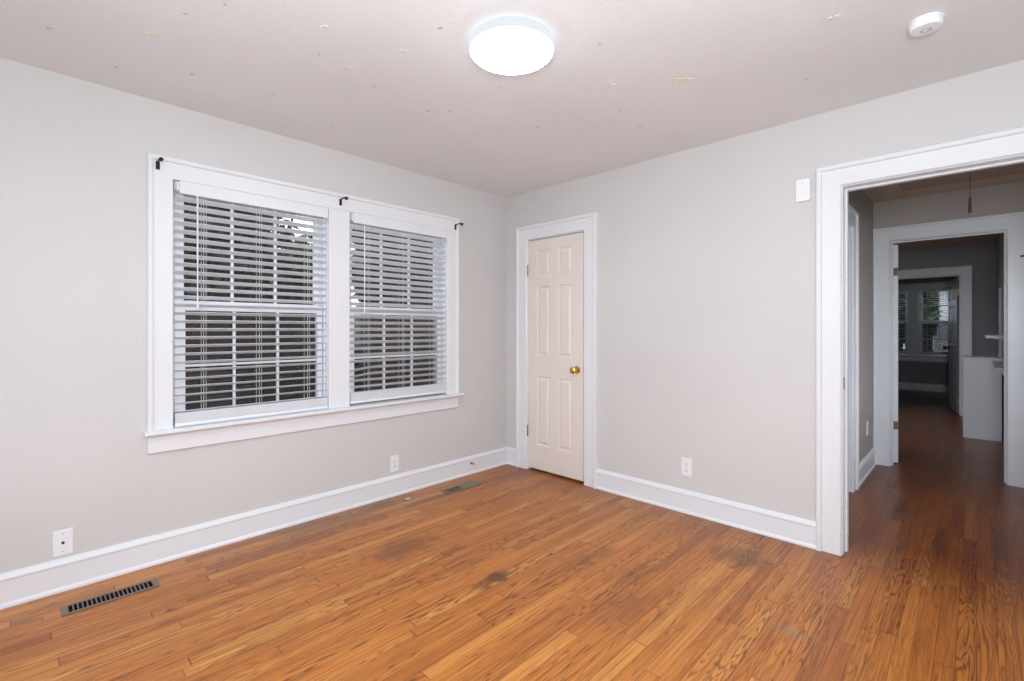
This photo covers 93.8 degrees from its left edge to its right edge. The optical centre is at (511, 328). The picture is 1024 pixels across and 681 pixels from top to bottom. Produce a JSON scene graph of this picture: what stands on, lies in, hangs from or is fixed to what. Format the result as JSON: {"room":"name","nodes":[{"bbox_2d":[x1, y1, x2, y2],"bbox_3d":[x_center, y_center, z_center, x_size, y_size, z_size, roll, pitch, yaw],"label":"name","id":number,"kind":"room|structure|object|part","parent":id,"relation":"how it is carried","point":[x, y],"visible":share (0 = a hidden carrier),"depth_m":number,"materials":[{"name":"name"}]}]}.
{"room":"empty bedroom","nodes":[
{"label":"empty bedroom","id":0,"kind":"room"},
{"bbox_2d":[0,57,506,572],"bbox_3d":[-1.464,0.017,3.048,0.135,2.440,4.170,0,0,44],"label":"wall","id":1,"kind":"structure","parent":0,"point":[73,151],"depth_m":2.42,"materials":[{"name":"beige paint"}]},
{"bbox_2d":[52,528,72,556],"bbox_3d":[-2.121,1.012,2.262,0.019,0.120,0.072,0,0,44],"label":"cable plate","id":2,"kind":"object","parent":1,"relation":"attached to","point":[62,540],"visible":1,"depth_m":2.26,"materials":[{"name":"white plastic"}]},
{"bbox_2d":[0,447,515,609],"bbox_3d":[-1.337,1.161,2.981,0.141,0.151,3.850,0,0,44],"label":"baseboard","id":3,"kind":"structure","parent":1,"relation":"attached to","point":[30,583],"depth_m":2.70,"materials":[{"name":"white paint"}]},
{"bbox_2d":[147,152,458,431],"bbox_3d":[-1.218,-0.181,3.278,0.168,1.464,2.078,0,0,44],"label":"window","id":4,"kind":"structure","parent":1,"relation":"in","point":[176,391],"depth_m":2.94,"materials":[{"name":"white paint"}]},
{"bbox_2d":[156,157,163,169],"bbox_3d":[-1.826,-0.859,2.481,0.104,0.047,0.020,0,0,44],"label":"rod bracket","id":5,"kind":"object","parent":4,"relation":"attached to","point":[161,159],"visible":1,"depth_m":2.51,"materials":[{"name":"black metal"}]},
{"bbox_3d":[-1.599,-0.456,2.955,0.034,0.685,0.827,0,0,44],"label":"sash","id":6,"kind":"part","parent":4,"relation":"part of","materials":[{"name":"white paint"}]},
{"bbox_3d":[-1.572,0.193,2.929,0.034,0.671,0.827,0,0,44],"label":"sash","id":7,"kind":"part","parent":4,"relation":"part of","materials":[{"name":"white paint"}]},
{"bbox_2d":[173,181,327,426],"bbox_3d":[-1.534,-0.135,2.891,0.066,1.329,0.847,0,0,44],"label":"blind","id":8,"kind":"object","parent":4,"relation":"attached to","point":[233,412],"visible":1,"depth_m":2.83,"materials":[{"name":"white plastic"}]},
{"bbox_3d":[-1.733,-0.120,2.691,0.054,1.260,0.014,0,0,44],"label":"ladder cord","id":9,"kind":"part","parent":8,"relation":"part of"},
{"bbox_3d":[-1.536,0.519,2.893,0.052,0.021,0.843,0,0,44],"label":"rail","id":10,"kind":"part","parent":8,"relation":"part of","materials":[{"name":"white plastic"}]},
{"bbox_3d":[-1.532,-0.120,2.898,0.054,1.260,0.014,0,0,44],"label":"ladder cord","id":11,"kind":"part","parent":8,"relation":"part of","materials":[{"name":"white fabric"}]},
{"bbox_3d":[-1.331,-0.120,3.105,0.054,1.260,0.014,0,0,44],"label":"ladder cord","id":12,"kind":"part","parent":8,"relation":"part of","materials":[{"name":"white fabric"}]},
{"bbox_2d":[339,197,347,205],"bbox_3d":[-1.124,-0.856,3.203,0.104,0.047,0.020,0,0,44],"label":"rod bracket","id":13,"kind":"object","parent":4,"relation":"attached to","point":[345,198],"visible":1,"depth_m":3.23,"materials":[{"name":"black metal"}]},
{"bbox_2d":[350,213,446,403],"bbox_3d":[-0.837,-0.140,3.608,0.066,1.319,0.838,0,0,44],"label":"blind","id":14,"kind":"object","parent":4,"relation":"attached to","point":[419,390],"visible":1,"depth_m":3.57,"materials":[{"name":"white plastic"}]},
{"bbox_3d":[-0.839,0.509,3.610,0.052,0.021,0.834,0,0,44],"label":"rail","id":15,"kind":"part","parent":14,"relation":"part of","materials":[{"name":"white plastic"}]},
{"bbox_3d":[-0.835,-0.125,3.614,0.054,1.250,0.014,0,0,44],"label":"ladder cord","id":16,"kind":"part","parent":14,"relation":"part of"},
{"bbox_3d":[-0.637,-0.125,3.818,0.054,1.250,0.014,0,0,44],"label":"ladder cord","id":17,"kind":"part","parent":14,"relation":"part of","materials":[{"name":"white fabric"}]},
{"bbox_2d":[142,392,463,453],"bbox_3d":[-1.157,0.594,3.219,0.067,0.122,2.114,0,0,44],"label":"window stool","id":18,"kind":"structure","parent":1,"relation":"attached to","point":[184,437],"depth_m":2.97,"materials":[{"name":"white paint"}]},
{"bbox_2d":[390,455,398,471],"bbox_3d":[-0.872,1.001,3.554,0.009,0.120,0.070,0,0,44],"label":"wall outlet","id":19,"kind":"object","parent":1,"relation":"attached to","point":[394,460],"visible":1,"depth_m":3.55,"materials":[{"name":"white plastic"}]},
{"bbox_2d":[350,213,445,405],"bbox_3d":[-0.880,-0.134,3.650,0.134,1.370,0.882,0,0,44],"label":"window","id":20,"kind":"structure","parent":1,"relation":"in","point":[362,364],"depth_m":3.69,"materials":[{"name":"white paint"}]},
{"bbox_3d":[-0.903,-0.456,3.672,0.034,0.685,0.818,0,0,44],"label":"sash","id":21,"kind":"part","parent":20,"relation":"part of","materials":[{"name":"white paint"}]},
{"bbox_3d":[-0.875,0.193,3.645,0.034,0.671,0.818,0,0,44],"label":"sash","id":22,"kind":"part","parent":20,"relation":"part of","materials":[{"name":"white paint"}]},
{"bbox_2d":[0,389,1023,680],"bbox_3d":[3.269,1.287,5.057,3.850,0.100,13.250,0,0,44],"label":"floor","id":23,"kind":"structure","parent":0,"point":[519,574],"depth_m":2.24,"materials":[{"name":"brown wood"}]},
{"bbox_2d":[60,578,159,616],"bbox_3d":[-1.845,1.234,2.210,0.100,0.005,0.345,0,0,44],"label":"floor vent","id":24,"kind":"object","parent":23,"relation":"in","point":[110,596],"visible":1,"depth_m":2.20,"materials":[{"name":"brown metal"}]},
{"bbox_2d":[403,497,412,500],"bbox_3d":[-0.755,1.235,3.475,0.076,0.004,0.076,0,0,44],"label":"plug","id":25,"kind":"object","parent":23,"relation":"on","point":[405,498],"visible":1,"depth_m":3.48,"materials":[{"name":"beige plastic"}]},
{"bbox_2d":[440,481,480,493],"bbox_3d":[-0.394,1.234,3.724,0.105,0.006,0.325,0,0,44],"label":"floor vent","id":26,"kind":"object","parent":23,"relation":"in","point":[470,484],"visible":1,"depth_m":3.71,"materials":[{"name":"grey metal"}]},
{"bbox_2d":[963,355,1001,441],"bbox_3d":[5.395,0.780,5.499,0.315,0.914,0.433,0,0,44],"label":"base cabinet","id":27,"kind":"object","parent":23,"relation":"on","point":[982,384],"visible":0.98,"depth_m":5.35,"materials":[{"name":"white paint"}]},
{"bbox_2d":[992,361,1003,445],"bbox_3d":[4.872,0.797,4.789,0.078,0.880,1.240,0,0,44],"label":"fireplace","id":28,"kind":"object","parent":23,"relation":"on","point":[998,365],"visible":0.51,"depth_m":5.04,"materials":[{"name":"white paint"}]},
{"bbox_2d":[0,0,1023,197],"bbox_3d":[-0.007,-1.253,1.688,3.850,0.100,3.850,0,0,44],"label":"ceiling","id":29,"kind":"structure","parent":0,"point":[749,62],"depth_m":2.20,"materials":[{"name":"paint"}]},
{"bbox_2d":[145,31,157,37],"bbox_3d":[-1.472,-1.202,1.954,0.046,0.002,0.044,0,0,44],"label":"star","id":30,"kind":"object","parent":29,"relation":"attached to","point":[150,33],"visible":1,"depth_m":1.96,"materials":[{"name":"beige plastic"}]},
{"bbox_2d":[469,15,554,74],"bbox_3d":[-0.002,-1.175,2.009,0.360,0.054,0.360,0,0,44],"label":"ceiling lamp","id":31,"kind":"object","parent":29,"relation":"attached to","point":[507,45],"visible":1,"depth_m":1.94,"materials":[{"name":"white glass"}]},
{"bbox_2d":[676,76,693,83],"bbox_3d":[0.832,-1.202,2.320,0.088,0.002,0.088,0,0,44],"label":"star","id":32,"kind":"object","parent":29,"relation":"attached to","point":[685,79],"visible":1,"depth_m":2.31,"materials":[{"name":"beige plastic"}]},
{"bbox_2d":[827,14,839,20],"bbox_3d":[1.243,-1.202,1.847,0.042,0.002,0.041,0,0,44],"label":"star","id":33,"kind":"object","parent":29,"relation":"attached to","point":[833,16],"visible":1,"depth_m":1.85,"materials":[{"name":"beige plastic"}]},
{"bbox_2d":[908,12,944,36],"bbox_3d":[1.618,-1.184,1.872,0.111,0.038,0.111,0,0,44],"label":"smoke detector","id":34,"kind":"object","parent":29,"relation":"attached to","point":[926,24],"visible":1,"depth_m":1.85,"materials":[{"name":"white plastic"}]},
{"bbox_2d":[507,60,1023,520],"bbox_3d":[1.448,0.017,3.041,4.050,2.440,0.120,0,0,44],"label":"wall","id":35,"kind":"structure","parent":0,"point":[707,253],"depth_m":3.04,"materials":[{"name":"beige paint"}]},
{"bbox_2d":[527,232,583,480],"bbox_3d":[0.341,0.225,4.013,0.600,1.988,0.107,0,0,44],"label":"door","id":36,"kind":"structure","parent":35,"relation":"in","point":[556,264],"depth_m":4.00,"materials":[{"name":"beige paint"}]},
{"bbox_3d":[0.499,0.333,3.835,0.066,0.066,0.073,0,0,44],"label":"knob","id":37,"kind":"part","parent":36,"relation":"part of","materials":[{"name":"gold metal"}]},
{"bbox_2d":[516,212,597,488],"bbox_3d":[0.391,0.169,4.047,0.850,2.137,0.153,0,0,44],"label":"door frame","id":38,"kind":"structure","parent":35,"relation":"attached to","point":[588,223],"depth_m":3.83,"materials":[{"name":"white paint"}]},
{"bbox_2d":[682,457,691,476],"bbox_3d":[1.174,0.931,3.218,0.070,0.120,0.009,0,0,44],"label":"wall outlet","id":39,"kind":"object","parent":35,"relation":"attached to","point":[686,462],"visible":1,"depth_m":3.21,"materials":[{"name":"white plastic"}]},
{"bbox_2d":[596,469,815,549],"bbox_3d":[1.182,1.161,3.198,1.468,0.151,0.026,0,0,44],"label":"baseboard","id":40,"kind":"structure","parent":35,"relation":"attached to","point":[800,531],"depth_m":3.08,"materials":[{"name":"white paint"}]},
{"bbox_2d":[796,178,810,202],"bbox_3d":[1.662,-0.788,2.732,0.070,0.126,0.026,0,0,44],"label":"wall sensor","id":41,"kind":"object","parent":35,"relation":"attached to","point":[803,186],"visible":1,"depth_m":2.72,"materials":[{"name":"white plastic"}]},
{"bbox_2d":[816,126,1023,555],"bbox_3d":[2.127,0.171,2.358,1.057,2.133,0.152,0,0,44],"label":"door frame","id":42,"kind":"structure","parent":35,"relation":"attached to","point":[830,180],"depth_m":2.62,"materials":[{"name":"white paint"}]},
{"bbox_2d":[849,190,872,461],"bbox_3d":[2.501,0.042,3.643,0.120,2.390,2.210,0,0,44],"label":"wall","id":43,"kind":"structure","parent":0,"point":[858,199],"depth_m":4.09,"materials":[{"name":"grey paint"}]},
{"bbox_2d":[849,204,858,492],"bbox_3d":[2.269,0.173,3.380,0.152,2.127,1.004,0,0,44],"label":"door frame","id":44,"kind":"structure","parent":43,"relation":"attached to","point":[853,214],"depth_m":3.62,"materials":[{"name":"white paint"}]},
{"bbox_2d":[859,448,875,486],"bbox_3d":[2.991,1.161,4.043,0.026,0.151,0.953,0,0,44],"label":"baseboard","id":45,"kind":"structure","parent":43,"relation":"attached to","point":[866,465],"depth_m":4.03,"materials":[{"name":"white paint"}]},
{"bbox_2d":[898,276,958,384],"bbox_3d":[8.132,0.017,9.664,3.040,2.440,0.135,0,0,44],"label":"wall","id":46,"kind":"structure","parent":0,"point":[908,371],"depth_m":9.52,"materials":[{"name":"grey paint"}]},
{"bbox_2d":[898,292,907,354],"bbox_3d":[7.756,-0.134,10.030,0.888,1.370,0.134,0,0,44],"label":"window","id":47,"kind":"structure","parent":46,"relation":"in","point":[902,329],"depth_m":9.82,"materials":[{"name":"white paint"}]},
{"bbox_3d":[7.779,-0.456,10.053,0.824,0.685,0.034,0,0,44],"label":"sash","id":48,"kind":"part","parent":47,"relation":"part of","materials":[{"name":"white paint"}]},
{"bbox_3d":[7.752,0.193,10.026,0.824,0.671,0.034,0,0,44],"label":"sash","id":49,"kind":"part","parent":47,"relation":"part of","materials":[{"name":"white paint"}]},
{"bbox_2d":[898,281,947,355],"bbox_3d":[8.106,-0.181,9.666,2.090,1.464,0.168,0,0,44],"label":"window","id":50,"kind":"structure","parent":46,"relation":"in","point":[930,337],"depth_m":9.58,"materials":[{"name":"white paint"}]},
{"bbox_2d":[898,289,907,352],"bbox_3d":[7.715,-0.148,9.988,0.844,1.301,0.058,0,0,44],"label":"blind","id":51,"kind":"object","parent":50,"relation":"attached to","point":[899,290],"visible":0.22,"depth_m":9.74,"materials":[{"name":"white plastic"}]},
{"bbox_3d":[8.477,-0.134,9.329,0.898,1.370,0.134,0,0,44],"label":"frame","id":52,"kind":"part","parent":50,"relation":"part of","materials":[{"name":"white paint"}]},
{"bbox_2d":[918,287,947,354],"bbox_3d":[8.436,-0.148,9.287,0.854,1.301,0.058,0,0,44],"label":"blind","id":53,"kind":"object","parent":50,"relation":"attached to","point":[943,288],"visible":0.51,"depth_m":9.42,"materials":[{"name":"white plastic"}]},
{"bbox_3d":[8.437,0.491,9.289,0.850,0.021,0.052,0,0,44],"label":"rail","id":54,"kind":"part","parent":53,"relation":"part of","materials":[{"name":"white plastic"}]},
{"bbox_3d":[8.499,-0.456,9.352,0.834,0.685,0.034,0,0,44],"label":"sash","id":55,"kind":"part","parent":50,"relation":"part of","materials":[{"name":"white paint"}]},
{"bbox_3d":[8.473,0.193,9.325,0.834,0.671,0.034,0,0,44],"label":"sash","id":56,"kind":"part","parent":50,"relation":"part of","materials":[{"name":"white paint"}]},
{"bbox_2d":[898,382,947,392],"bbox_3d":[8.076,1.161,9.606,2.800,0.151,0.026,0,0,44],"label":"baseboard","id":57,"kind":"structure","parent":46,"relation":"attached to","point":[901,385],"depth_m":9.51,"materials":[{"name":"white paint"}]},
{"bbox_2d":[898,355,947,361],"bbox_3d":[8.047,0.594,9.605,2.126,0.122,0.067,0,0,44],"label":"window stool","id":58,"kind":"structure","parent":46,"relation":"attached to","point":[923,358],"depth_m":9.50,"materials":[{"name":"white paint"}]},
{"bbox_2d":[862,173,1023,202],"bbox_3d":[2.967,-1.203,3.190,1.180,0.100,2.210,0,0,44],"label":"ceiling","id":59,"kind":"structure","parent":0,"point":[894,191],"depth_m":3.97,"materials":[{"name":"beige paint"}]},
{"bbox_2d":[898,163,1023,190],"bbox_3d":[2.939,-1.147,3.147,0.720,0.012,1.650,0,0,44],"label":"attic hatch","id":60,"kind":"object","parent":59,"relation":"attached to","point":[1016,168],"visible":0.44,"depth_m":3.62,"materials":[{"name":"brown wood"}]},
{"bbox_2d":[968,176,971,212],"bbox_3d":[2.993,-0.948,3.129,0.018,0.386,0.018,0,0,44],"label":"pull cord","id":61,"kind":"object","parent":60,"relation":"hanging from","point":[969,203],"visible":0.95,"depth_m":3.12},
{"bbox_2d":[894,233,998,249],"bbox_3d":[4.260,-1.253,6.256,3.000,0.100,3.750,0,0,44],"label":"ceiling","id":62,"kind":"structure","parent":0,"point":[989,237],"depth_m":6.61,"materials":[{"name":"beige paint"}]},
{"bbox_2d":[898,241,996,355],"bbox_3d":[5.717,0.017,7.538,3.540,2.440,0.120,0,0,44],"label":"wall","id":63,"kind":"structure","parent":0,"point":[982,256],"depth_m":6.70,"materials":[{"name":"grey paint"}]},
{"bbox_2d":[898,265,971,415],"bbox_3d":[6.121,0.175,7.122,1.046,2.123,0.153,0,0,44],"label":"door frame","id":64,"kind":"structure","parent":63,"relation":"attached to","point":[965,272],"depth_m":6.79,"materials":[{"name":"white paint"}]},
{"bbox_2d":[942,277,958,412],"bbox_3d":[6.669,0.237,7.226,0.181,1.960,0.765,0,0,35],"label":"door","id":65,"kind":"structure","parent":63,"relation":"in","point":[953,285],"depth_m":7.19,"materials":[{"name":"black wood"}]},
{"bbox_3d":[6.671,0.237,7.230,0.035,1.960,0.755,0,0,35],"label":"panel","id":66,"kind":"part","parent":65,"relation":"part of","materials":[{"name":"white wood"}]},
{"bbox_2d":[873,181,1023,228],"bbox_3d":[3.062,0.017,4.722,3.420,2.440,0.120,0,0,44],"label":"wall","id":67,"kind":"structure","parent":0,"point":[1007,197],"depth_m":4.02,"materials":[{"name":"grey paint"}]},
{"bbox_2d":[894,245,897,462],"bbox_3d":[3.689,0.230,4.673,0.044,1.990,0.710,0,0,32],"label":"door","id":68,"kind":"structure","parent":67,"relation":"in","point":[895,246],"depth_m":4.38,"materials":[{"name":"white paint"}]},
{"bbox_2d":[873,211,1023,487],"bbox_3d":[3.695,0.164,4.083,0.975,2.147,0.153,0,0,44],"label":"door frame","id":69,"kind":"structure","parent":67,"relation":"attached to","point":[1013,222],"depth_m":3.96,"materials":[{"name":"white paint"}]},
{"bbox_2d":[997,233,1003,447],"bbox_3d":[5.450,0.017,5.098,0.320,2.440,3.750,0,0,44],"label":"wall","id":70,"kind":"structure","parent":0,"point":[1000,242],"depth_m":5.40,"materials":[{"name":"grey paint"}]},
{"bbox_2d":[985,334,1003,339],"bbox_3d":[4.885,0.088,4.846,0.138,0.048,0.900,0,0,44],"label":"wall shelf","id":71,"kind":"object","parent":70,"relation":"attached to","point":[1000,337],"visible":0.76,"depth_m":4.53,"materials":[{"name":"white paint"}]},
{"bbox_2d":[999,288,1000,356],"bbox_3d":[5.570,0.387,5.464,0.018,1.700,0.100,0,0,44],"label":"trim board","id":72,"kind":"object","parent":70,"relation":"attached to","point":[999,288],"visible":0.4,"depth_m":5.43,"materials":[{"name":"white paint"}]},
{"label":"outside","id":73,"kind":"structure","parent":0,"visible":0},
{"bbox_3d":[6.926,1.837,11.579,80.000,0.200,80.000,0,0,44],"label":"ground","id":74,"kind":"structure","parent":73,"visible":0},
{"bbox_2d":[184,197,299,303],"bbox_3d":[-5.935,-0.771,8.978,2.448,5.023,3.289,0,0,41],"label":"tree","id":75,"kind":"object","parent":74,"relation":"on","point":[193,285],"visible":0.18,"depth_m":8.88,"materials":[{"name":"green plant"}]},
{"bbox_2d":[258,228,312,304],"bbox_3d":[-6.247,-0.508,12.949,2.052,4.500,3.636,0,0,44],"label":"tree","id":76,"kind":"object","parent":74,"relation":"on","point":[304,236],"visible":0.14,"depth_m":12.69,"materials":[{"name":"green plant"}]},
{"bbox_2d":[352,229,432,308],"bbox_3d":[-2.070,-1.039,12.551,4.812,5.560,2.782,0,0,-39],"label":"tree","id":77,"kind":"object","parent":74,"relation":"on","point":[368,257],"visible":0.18,"depth_m":11.08,"materials":[{"name":"green plant"}]},
{"bbox_2d":[898,292,905,320],"bbox_3d":[11.118,-0.374,13.899,1.316,4.231,1.429,0,0,44],"label":"tree","id":78,"kind":"object","parent":74,"relation":"on","point":[901,317],"visible":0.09,"depth_m":13.55,"materials":[{"name":"green plant"}]},
{"bbox_2d":[923,291,941,320],"bbox_3d":[10.544,-0.313,12.239,0.738,4.108,1.250,0,0,44],"label":"tree","id":79,"kind":"object","parent":74,"relation":"on","point":[925,294],"visible":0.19,"depth_m":11.91,"materials":[{"name":"green plant"}]},
{"bbox_2d":[938,291,947,355],"bbox_3d":[14.828,-0.413,14.218,3.950,4.300,2.900,0,0,44],"label":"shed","id":80,"kind":"object","parent":74,"relation":"on","point":[942,298],"visible":0.02,"depth_m":14.35,"materials":[{"name":"white"}]}
]}

